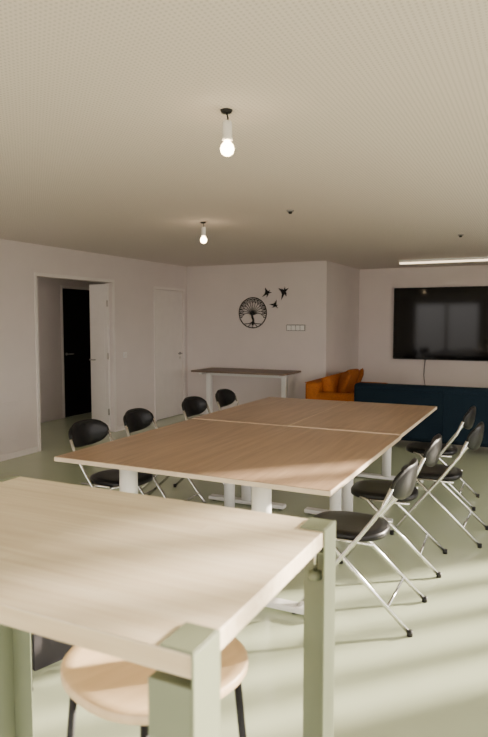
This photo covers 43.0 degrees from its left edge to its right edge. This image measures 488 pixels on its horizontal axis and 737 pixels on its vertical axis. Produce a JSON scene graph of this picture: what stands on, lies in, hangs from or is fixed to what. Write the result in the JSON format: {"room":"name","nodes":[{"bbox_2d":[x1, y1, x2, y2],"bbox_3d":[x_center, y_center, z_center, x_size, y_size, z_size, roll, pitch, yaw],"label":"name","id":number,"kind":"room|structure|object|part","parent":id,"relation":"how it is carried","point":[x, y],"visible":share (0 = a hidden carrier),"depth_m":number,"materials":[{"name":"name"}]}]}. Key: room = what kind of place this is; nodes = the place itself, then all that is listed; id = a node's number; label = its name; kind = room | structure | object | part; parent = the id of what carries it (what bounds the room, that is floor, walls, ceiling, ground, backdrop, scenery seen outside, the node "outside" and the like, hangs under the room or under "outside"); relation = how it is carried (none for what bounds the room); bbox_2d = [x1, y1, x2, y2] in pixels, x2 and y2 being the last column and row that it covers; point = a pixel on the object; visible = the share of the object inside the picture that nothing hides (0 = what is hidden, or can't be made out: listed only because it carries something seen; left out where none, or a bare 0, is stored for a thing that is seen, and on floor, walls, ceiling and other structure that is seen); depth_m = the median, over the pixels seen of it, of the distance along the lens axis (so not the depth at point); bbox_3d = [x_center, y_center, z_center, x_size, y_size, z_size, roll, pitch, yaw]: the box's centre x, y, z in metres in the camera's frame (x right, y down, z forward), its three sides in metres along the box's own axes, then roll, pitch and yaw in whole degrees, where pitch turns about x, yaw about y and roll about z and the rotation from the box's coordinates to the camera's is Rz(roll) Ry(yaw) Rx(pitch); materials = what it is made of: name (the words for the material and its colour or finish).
{"room":"community hall","nodes":[
{"label":"community hall","id":0,"kind":"room"},
{"bbox_2d":[37,277,104,422],"bbox_3d":[-3.516,-0.363,9.149,0.120,2.520,4.990,2,5,26],"label":"wall","id":1,"kind":"structure","parent":0,"point":[48,289],"depth_m":9.90,"materials":[{"name":"paint"}]},
{"bbox_2d":[60,285,88,417],"bbox_3d":[-2.778,-0.294,10.528,0.012,2.170,0.900,2,5,26],"label":"trim","id":2,"kind":"structure","parent":1,"relation":"attached to","point":[61,287],"depth_m":10.15,"materials":[{"name":"white wood"}]},
{"bbox_2d":[62,288,91,416],"bbox_3d":[-2.821,-0.275,10.551,0.035,2.126,0.816,2,5,26],"label":"leaf","id":3,"kind":"object","parent":1,"relation":"attached to","point":[76,302],"visible":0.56,"depth_m":10.50,"materials":[{"name":"paint"}]},
{"bbox_2d":[0,239,187,454],"bbox_3d":[-3.607,-0.076,5.425,0.120,2.520,11.790,2,5,26],"label":"wall","id":4,"kind":"structure","parent":0,"point":[135,279],"depth_m":8.30,"materials":[{"name":"paint"}]},
{"bbox_2d":[34,272,116,451],"bbox_3d":[-2.183,-0.120,8.212,0.012,2.180,1.540,2,5,26],"label":"trim","id":5,"kind":"structure","parent":4,"relation":"attached to","point":[36,274],"depth_m":7.62,"materials":[{"name":"white wood"}]},
{"bbox_2d":[0,417,154,461],"bbox_3d":[-3.773,1.183,5.028,0.012,0.070,10.760,2,5,26],"label":"baseboard","id":6,"kind":"structure","parent":4,"relation":"attached to","point":[12,455],"depth_m":7.35,"materials":[{"name":"white wood"}]},
{"bbox_2d":[89,284,110,430],"bbox_3d":[-2.073,-0.152,8.944,0.350,2.110,0.050,3,5,30],"label":"leaf","id":7,"kind":"object","parent":4,"relation":"attached to","point":[102,364],"depth_m":8.90,"materials":[{"name":"white wood"}]},
{"bbox_2d":[92,293,105,421],"bbox_3d":[-2.086,-0.161,8.930,0.220,1.850,0.006,3,5,30],"label":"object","id":8,"kind":"structure","parent":7,"relation":"attached to","point":[97,298],"depth_m":8.92,"materials":[{"name":"white wood"}]},
{"bbox_3d":[-1.940,-0.149,8.845,0.020,1.640,0.012,3,5,30],"label":"hinges","id":9,"kind":"part","parent":7,"relation":"part of","materials":[{"name":"silver metal"}]},
{"bbox_2d":[156,289,182,419],"bbox_3d":[-1.246,-0.236,10.222,0.030,2.087,0.830,2,5,26],"label":"leaf","id":10,"kind":"object","parent":4,"relation":"attached to","point":[169,368],"visible":0.89,"depth_m":10.21,"materials":[{"name":"white wood"}]},
{"bbox_2d":[153,286,185,420],"bbox_3d":[-1.213,-0.254,10.204,0.012,2.140,0.920,2,5,26],"label":"trim","id":11,"kind":"structure","parent":4,"relation":"attached to","point":[154,287],"depth_m":9.87,"materials":[{"name":"white wood"}]},
{"bbox_2d":[0,0,487,269],"bbox_3d":[-0.314,-1.339,4.760,9.900,0.100,13.950,2,5,26],"label":"ceiling","id":12,"kind":"structure","parent":0,"point":[365,120],"depth_m":2.94,"materials":[{"name":"paint"}]},
{"bbox_2d":[200,221,206,242],"bbox_3d":[-0.379,-1.270,5.795,0.062,0.197,0.060,2,5,26],"label":"lamp","id":13,"kind":"object","parent":12,"relation":"hanging from","point":[203,239],"depth_m":5.78,"materials":[{"name":"white glass"}]},
{"bbox_2d":[220,108,233,155],"bbox_3d":[-0.074,-1.033,2.722,0.062,0.197,0.060,2,5,26],"label":"lamp","id":14,"kind":"object","parent":12,"relation":"hanging from","point":[227,148],"depth_m":2.70,"materials":[{"name":"white glass"}]},
{"bbox_2d":[399,256,487,263],"bbox_3d":[3.136,-1.594,9.110,1.700,0.060,0.080,2,5,26],"label":"ceiling lamp","id":15,"kind":"object","parent":12,"relation":"attached to","point":[464,259],"visible":1,"depth_m":9.16,"materials":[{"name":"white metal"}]},
{"bbox_2d":[399,259,487,263],"bbox_3d":[3.136,-1.576,9.111,1.680,0.025,0.060,2,5,26],"label":"diffuser","id":16,"kind":"object","parent":15,"relation":"attached to","point":[418,261],"depth_m":9.21,"materials":[{"name":"beige plastic"}]},
{"bbox_2d":[0,412,487,736],"bbox_3d":[-0.314,1.273,4.961,9.900,0.100,13.950,2,5,26],"label":"floor","id":17,"kind":"structure","parent":0,"point":[433,682],"depth_m":3.19,"materials":[{"name":"green plastic"}]},
{"bbox_2d":[31,633,32,691],"bbox_3d":[-0.932,1.006,2.928,0.450,0.744,0.450,4,6,44],"label":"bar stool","id":18,"kind":"object","parent":17,"relation":"on","point":[31,633],"visible":0.02,"depth_m":2.69,"materials":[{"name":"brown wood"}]},
{"bbox_2d":[33,633,73,670],"bbox_3d":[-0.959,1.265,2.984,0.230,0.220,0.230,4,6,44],"label":"chair","id":19,"kind":"object","parent":17,"relation":"on","point":[47,651],"visible":0.09,"depth_m":2.87,"materials":[{"name":"black plastic"}]},
{"bbox_2d":[68,419,152,494],"bbox_3d":[-0.965,0.824,4.569,0.650,0.856,0.500,2,5,26],"label":"folding chair","id":20,"kind":"object","parent":17,"relation":"on","point":[81,433],"visible":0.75,"depth_m":4.56,"materials":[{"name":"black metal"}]},
{"bbox_3d":[-1.016,0.889,4.350,0.535,0.749,0.024,2,5,28],"label":"leg","id":21,"kind":"part","parent":20,"relation":"part of","materials":[{"name":"silver metal"}]},
{"bbox_3d":[-1.176,0.447,4.643,0.078,0.102,0.444,2,5,26],"label":"frame","id":22,"kind":"part","parent":20,"relation":"part of","materials":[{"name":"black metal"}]},
{"bbox_3d":[-0.897,0.798,4.534,0.440,0.049,0.400,2,5,26],"label":"seat","id":23,"kind":"part","parent":20,"relation":"part of","materials":[{"name":"black leather"}]},
{"bbox_3d":[-0.820,0.858,4.751,0.535,0.749,0.044,2,5,26],"label":"leg","id":24,"kind":"part","parent":20,"relation":"part of","materials":[{"name":"silver metal"}]},
{"bbox_2d":[60,637,247,736],"bbox_3d":[-0.226,1.107,1.617,0.450,0.744,0.450,4,6,44],"label":"bar stool","id":25,"kind":"object","parent":17,"relation":"on","point":[110,688],"visible":0.46,"depth_m":1.51,"materials":[{"name":"brown wood"}]},
{"bbox_3d":[-0.463,1.120,1.613,0.085,0.713,0.019,0,4,-1],"label":"leg","id":26,"kind":"part","parent":25,"relation":"part of","materials":[{"name":"black metal"}]},
{"bbox_3d":[-0.221,1.138,1.381,0.020,0.713,0.084,0,4,-1],"label":"leg","id":27,"kind":"part","parent":25,"relation":"part of","materials":[{"name":"black metal"}]},
{"bbox_3d":[0.012,1.119,1.622,0.085,0.713,0.019,0,4,-1],"label":"leg","id":28,"kind":"part","parent":25,"relation":"part of","materials":[{"name":"black metal"}]},
{"bbox_2d":[123,408,206,503],"bbox_3d":[-0.691,0.777,5.177,0.650,0.856,0.500,2,5,23],"label":"folding chair","id":29,"kind":"object","parent":17,"relation":"on","point":[136,419],"visible":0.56,"depth_m":5.28,"materials":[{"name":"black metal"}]},
{"bbox_3d":[-0.907,0.401,5.240,0.078,0.102,0.444,2,5,23],"label":"frame","id":30,"kind":"part","parent":29,"relation":"part of","materials":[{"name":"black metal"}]},
{"bbox_3d":[-0.730,0.843,4.955,0.535,0.749,0.044,2,5,23],"label":"leg","id":31,"kind":"part","parent":29,"relation":"part of","materials":[{"name":"silver metal"}]},
{"bbox_3d":[-0.821,0.987,5.028,0.524,0.453,0.042,1,5,18],"label":"leg","id":32,"kind":"part","parent":29,"relation":"part of","materials":[{"name":"silver metal"}]},
{"bbox_3d":[-0.663,0.959,5.401,0.524,0.452,0.042,2,5,28],"label":"leg","id":33,"kind":"part","parent":29,"relation":"part of","materials":[{"name":"silver metal"}]},
{"bbox_3d":[-0.556,0.811,5.366,0.535,0.749,0.024,2,5,21],"label":"leg","id":34,"kind":"part","parent":29,"relation":"part of","materials":[{"name":"silver metal"}]},
{"bbox_2d":[0,473,335,736],"bbox_3d":[-0.467,0.947,1.663,1.227,1.056,0.767,2,5,26],"label":"table","id":35,"kind":"object","parent":17,"relation":"on","point":[164,585],"visible":1,"depth_m":1.45,"materials":[{"name":"brown wood"}]},
{"bbox_3d":[-0.831,0.905,2.212,0.091,1.056,0.094,2,5,26],"label":"leg","id":36,"kind":"part","parent":35,"relation":"part of","materials":[{"name":"green metal"}]},
{"bbox_3d":[-0.103,0.990,1.114,0.091,1.056,0.094,2,5,26],"label":"leg","id":37,"kind":"part","parent":35,"relation":"part of","materials":[{"name":"green metal"}]},
{"bbox_3d":[0.194,0.560,1.683,0.036,0.025,0.036,2,5,26],"label":"clamp knob","id":38,"kind":"part","parent":35,"relation":"part of","materials":[{"name":"green metal"}]},
{"bbox_3d":[0.191,0.943,1.718,0.091,1.056,0.094,2,5,26],"label":"leg","id":39,"kind":"part","parent":35,"relation":"part of","materials":[{"name":"green metal"}]},
{"bbox_2d":[54,419,287,507],"bbox_3d":[-0.418,0.884,4.480,0.903,0.750,1.687,2,5,26],"label":"meeting table","id":40,"kind":"object","parent":17,"relation":"on","point":[167,450],"visible":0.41,"depth_m":4.17,"materials":[{"name":"brown wood"}]},
{"bbox_2d":[173,396,223,486],"bbox_3d":[-0.292,0.714,5.996,0.650,0.856,0.500,2,5,28],"label":"folding chair","id":41,"kind":"object","parent":17,"relation":"on","point":[192,405],"visible":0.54,"depth_m":6.11,"materials":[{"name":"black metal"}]},
{"bbox_3d":[-0.500,0.337,6.077,0.078,0.102,0.444,2,5,28],"label":"frame","id":42,"kind":"part","parent":41,"relation":"part of","materials":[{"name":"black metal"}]},
{"bbox_2d":[215,389,238,410],"bbox_3d":[-0.005,0.662,6.676,0.650,0.856,0.500,2,5,26],"label":"folding chair","id":43,"kind":"object","parent":17,"relation":"on","point":[224,397],"visible":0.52,"depth_m":6.80,"materials":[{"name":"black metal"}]},
{"bbox_2d":[191,367,300,413],"bbox_3d":[0.030,0.438,9.831,1.600,0.818,0.700,2,5,26],"label":"console table","id":44,"kind":"object","parent":17,"relation":"on","point":[266,373],"visible":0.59,"depth_m":9.78,"materials":[{"name":"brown wood"}]},
{"bbox_2d":[192,397,346,509],"bbox_3d":[0.320,0.765,5.996,0.903,0.755,1.687,2,5,26],"label":"meeting table","id":45,"kind":"object","parent":17,"relation":"on","point":[279,411],"visible":0.48,"depth_m":5.67,"materials":[{"name":"brown wood"}]},
{"bbox_2d":[177,426,400,614],"bbox_3d":[0.396,0.914,4.086,0.903,0.750,1.687,2,5,26],"label":"meeting table","id":46,"kind":"object","parent":17,"relation":"on","point":[294,459],"visible":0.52,"depth_m":3.73,"materials":[{"name":"brown wood"}]},
{"bbox_2d":[305,368,380,401],"bbox_3d":[1.606,0.437,9.420,0.787,0.884,1.850,2,5,26],"label":"sofa","id":47,"kind":"object","parent":17,"relation":"on","point":[340,386],"visible":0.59,"depth_m":8.77,"materials":[{"name":"fabric"}]},
{"bbox_2d":[321,373,345,392],"bbox_3d":[1.334,0.282,9.114,0.194,0.380,0.753,2,5,26],"label":"cushion","id":48,"kind":"object","parent":47,"relation":"on","point":[331,383],"depth_m":8.82,"materials":[{"name":"orange fabric"}]},
{"bbox_3d":[1.307,0.579,8.634,0.630,0.480,0.160,2,5,26],"label":"arm","id":49,"kind":"part","parent":47,"relation":"part of","materials":[{"name":"orange fabric"}]},
{"bbox_2d":[336,372,350,392],"bbox_3d":[1.417,0.253,8.962,0.196,0.408,0.440,0,4,-3],"label":"throw pillow","id":50,"kind":"object","parent":47,"relation":"on","point":[342,382],"depth_m":8.83,"materials":[{"name":"orange fabric"}]},
{"bbox_2d":[346,369,359,392],"bbox_3d":[1.574,0.205,9.328,0.196,0.408,0.440,4,6,43],"label":"throw pillow","id":51,"kind":"object","parent":47,"relation":"on","point":[354,373],"depth_m":9.30,"materials":[{"name":"orange fabric"}]},
{"bbox_2d":[353,368,363,392],"bbox_3d":[1.792,0.190,9.778,0.189,0.389,0.420,1,4,11],"label":"throw pillow","id":52,"kind":"object","parent":47,"relation":"on","point":[361,374],"depth_m":9.59,"materials":[{"name":"orange fabric"}]},
{"bbox_2d":[292,458,426,637],"bbox_3d":[0.659,0.910,3.451,0.650,0.856,0.500,2,5,26],"label":"folding chair","id":53,"kind":"object","parent":17,"relation":"on","point":[354,528],"visible":0.87,"depth_m":3.29,"materials":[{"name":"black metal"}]},
{"bbox_3d":[0.514,0.972,3.277,0.535,0.749,0.024,2,5,24],"label":"leg","id":54,"kind":"part","parent":53,"relation":"part of","materials":[{"name":"silver metal"}]},
{"bbox_3d":[0.591,0.879,3.481,0.440,0.049,0.400,2,5,26],"label":"seat","id":55,"kind":"part","parent":53,"relation":"part of","materials":[{"name":"black leather"}]},
{"bbox_3d":[0.710,0.941,3.678,0.535,0.749,0.024,2,5,28],"label":"leg","id":56,"kind":"part","parent":53,"relation":"part of","materials":[{"name":"silver metal"}]},
{"bbox_3d":[0.620,1.123,3.260,0.524,0.452,0.042,3,5,31],"label":"leg","id":57,"kind":"part","parent":53,"relation":"part of","materials":[{"name":"silver metal"}]},
{"bbox_3d":[0.797,1.095,3.624,0.524,0.453,0.042,2,5,21],"label":"leg","id":58,"kind":"part","parent":53,"relation":"part of","materials":[{"name":"silver metal"}]},
{"bbox_3d":[0.870,0.549,3.320,0.078,0.102,0.444,2,5,26],"label":"frame","id":59,"kind":"part","parent":53,"relation":"part of","materials":[{"name":"black metal"}]},
{"bbox_2d":[289,401,436,522],"bbox_3d":[1.135,0.794,5.602,0.903,0.757,1.687,2,5,26],"label":"meeting table","id":60,"kind":"object","parent":17,"relation":"on","point":[368,417],"visible":0.57,"depth_m":5.42,"materials":[{"name":"brown wood"}]},
{"bbox_2d":[339,434,446,577],"bbox_3d":[1.018,0.855,4.165,0.650,0.856,0.500,2,5,23],"label":"folding chair","id":61,"kind":"object","parent":17,"relation":"on","point":[367,490],"visible":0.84,"depth_m":4.03,"materials":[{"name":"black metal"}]},
{"bbox_3d":[0.883,0.917,3.984,0.535,0.749,0.024,2,5,21],"label":"leg","id":62,"kind":"part","parent":61,"relation":"part of","materials":[{"name":"silver metal"}]},
{"bbox_3d":[0.949,0.824,4.192,0.440,0.049,0.400,2,5,23],"label":"seat","id":63,"kind":"part","parent":61,"relation":"part of","materials":[{"name":"black leather"}]},
{"bbox_3d":[0.990,1.069,3.973,0.524,0.452,0.042,2,5,28],"label":"leg","id":64,"kind":"part","parent":61,"relation":"part of","materials":[{"name":"silver metal"}]},
{"bbox_3d":[1.148,1.040,4.345,0.524,0.453,0.042,1,5,18],"label":"leg","id":65,"kind":"part","parent":61,"relation":"part of","materials":[{"name":"silver metal"}]},
{"bbox_3d":[1.234,0.493,4.046,0.078,0.102,0.444,2,5,23],"label":"frame","id":66,"kind":"part","parent":61,"relation":"part of","materials":[{"name":"black metal"}]},
{"bbox_2d":[354,382,487,446],"bbox_3d":[2.591,0.594,7.923,2.200,0.800,0.907,2,5,26],"label":"sofa","id":67,"kind":"object","parent":17,"relation":"on","point":[452,403],"visible":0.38,"depth_m":7.54,"materials":[{"name":"fabric"}]},
{"bbox_2d":[390,422,487,547],"bbox_3d":[1.494,0.815,4.686,0.650,0.856,0.500,2,5,28],"label":"folding chair","id":68,"kind":"object","parent":17,"relation":"on","point":[439,473],"visible":0.9,"depth_m":4.53,"materials":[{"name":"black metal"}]},
{"bbox_3d":[1.343,0.876,4.516,0.535,0.749,0.044,2,5,28],"label":"leg","id":69,"kind":"part","parent":68,"relation":"part of","materials":[{"name":"silver metal"}]},
{"bbox_3d":[1.427,0.784,4.719,0.440,0.049,0.400,2,5,28],"label":"seat","id":70,"kind":"part","parent":68,"relation":"part of","materials":[{"name":"black leather"}]},
{"bbox_3d":[1.552,0.846,4.911,0.535,0.749,0.024,3,5,30],"label":"leg","id":71,"kind":"part","parent":68,"relation":"part of","materials":[{"name":"silver metal"}]},
{"bbox_3d":[1.448,1.028,4.496,0.524,0.452,0.042,3,5,33],"label":"leg","id":72,"kind":"part","parent":68,"relation":"part of","materials":[{"name":"silver metal"}]},
{"bbox_3d":[1.638,1.001,4.854,0.524,0.453,0.042,2,5,23],"label":"leg","id":73,"kind":"part","parent":68,"relation":"part of","materials":[{"name":"silver metal"}]},
{"bbox_3d":[1.701,0.454,4.548,0.078,0.102,0.444,2,5,28],"label":"frame","id":74,"kind":"part","parent":68,"relation":"part of","materials":[{"name":"black metal"}]},
{"bbox_2d":[406,406,479,510],"bbox_3d":[1.753,0.749,5.538,0.650,0.856,0.500,2,5,25],"label":"folding chair","id":75,"kind":"object","parent":17,"relation":"on","point":[418,448],"visible":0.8,"depth_m":5.38,"materials":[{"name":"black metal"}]},
{"bbox_3d":[1.685,0.719,5.567,0.440,0.049,0.400,2,5,25],"label":"seat","id":76,"kind":"part","parent":75,"relation":"part of","materials":[{"name":"black leather"}]},
{"bbox_3d":[1.611,0.811,5.361,0.535,0.749,0.044,2,5,25],"label":"leg","id":77,"kind":"part","parent":75,"relation":"part of","materials":[{"name":"silver metal"}]},
{"bbox_3d":[1.718,0.963,5.346,0.524,0.452,0.042,3,5,30],"label":"leg","id":78,"kind":"part","parent":75,"relation":"part of","materials":[{"name":"silver metal"}]},
{"bbox_3d":[1.889,0.935,5.713,0.524,0.453,0.042,2,5,20],"label":"leg","id":79,"kind":"part","parent":75,"relation":"part of","materials":[{"name":"silver metal"}]},
{"bbox_3d":[1.966,0.388,5.410,0.078,0.102,0.444,2,5,25],"label":"frame","id":80,"kind":"part","parent":75,"relation":"part of","materials":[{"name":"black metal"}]},
{"bbox_2d":[187,261,328,410],"bbox_3d":[-0.637,-0.474,10.587,4.300,2.520,0.120,2,5,26],"label":"wall","id":81,"kind":"structure","parent":0,"point":[217,336],"depth_m":10.09,"materials":[{"name":"paint"}]},
{"bbox_2d":[239,297,266,327],"bbox_3d":[0.141,-0.907,10.095,0.506,0.505,0.036,2,5,26],"label":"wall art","id":82,"kind":"object","parent":81,"relation":"attached to","point":[251,310],"visible":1,"depth_m":10.08,"materials":[{"name":"black metal"}]},
{"bbox_2d":[262,288,271,296],"bbox_3d":[0.370,-1.225,9.968,0.177,0.160,0.006,2,5,26],"label":"wall art","id":83,"kind":"object","parent":81,"relation":"attached to","point":[267,292],"visible":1,"depth_m":9.97,"materials":[{"name":"black metal"}]},
{"bbox_2d":[278,287,287,299],"bbox_3d":[0.627,-1.192,9.845,0.184,0.211,0.006,2,5,26],"label":"wall art","id":84,"kind":"object","parent":81,"relation":"attached to","point":[283,292],"visible":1,"depth_m":9.84,"materials":[{"name":"black metal"}]},
{"bbox_2d":[286,325,304,330],"bbox_3d":[0.816,-0.643,9.788,0.320,0.100,0.020,2,5,26],"label":"plate","id":85,"kind":"object","parent":81,"relation":"attached to","point":[286,325],"depth_m":9.78,"materials":[{"name":"grey plastic"}]},
{"bbox_3d":[0.813,-0.642,9.781,0.290,0.076,0.005,2,5,26],"label":"buttons","id":86,"kind":"part","parent":85,"relation":"part of","materials":[{"name":"white plastic"}]},
{"bbox_2d":[328,261,359,375],"bbox_3d":[1.675,-0.472,10.565,0.120,2.520,1.860,2,5,26],"label":"wall","id":87,"kind":"structure","parent":0,"point":[343,347],"depth_m":10.37,"materials":[{"name":"paint"}]},
{"bbox_2d":[358,265,487,387],"bbox_3d":[4.561,-0.439,10.132,5.450,2.520,0.120,2,5,26],"label":"wall","id":88,"kind":"structure","parent":0,"point":[376,286],"depth_m":10.94,"materials":[{"name":"paint"}]},
{"bbox_2d":[393,286,487,383],"bbox_3d":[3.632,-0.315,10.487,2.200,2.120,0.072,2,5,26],"label":"television","id":89,"kind":"object","parent":88,"relation":"attached to","point":[431,323],"visible":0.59,"depth_m":10.54,"materials":[{"name":"black glass screen"},{"name":"black plastic"}]}
]}

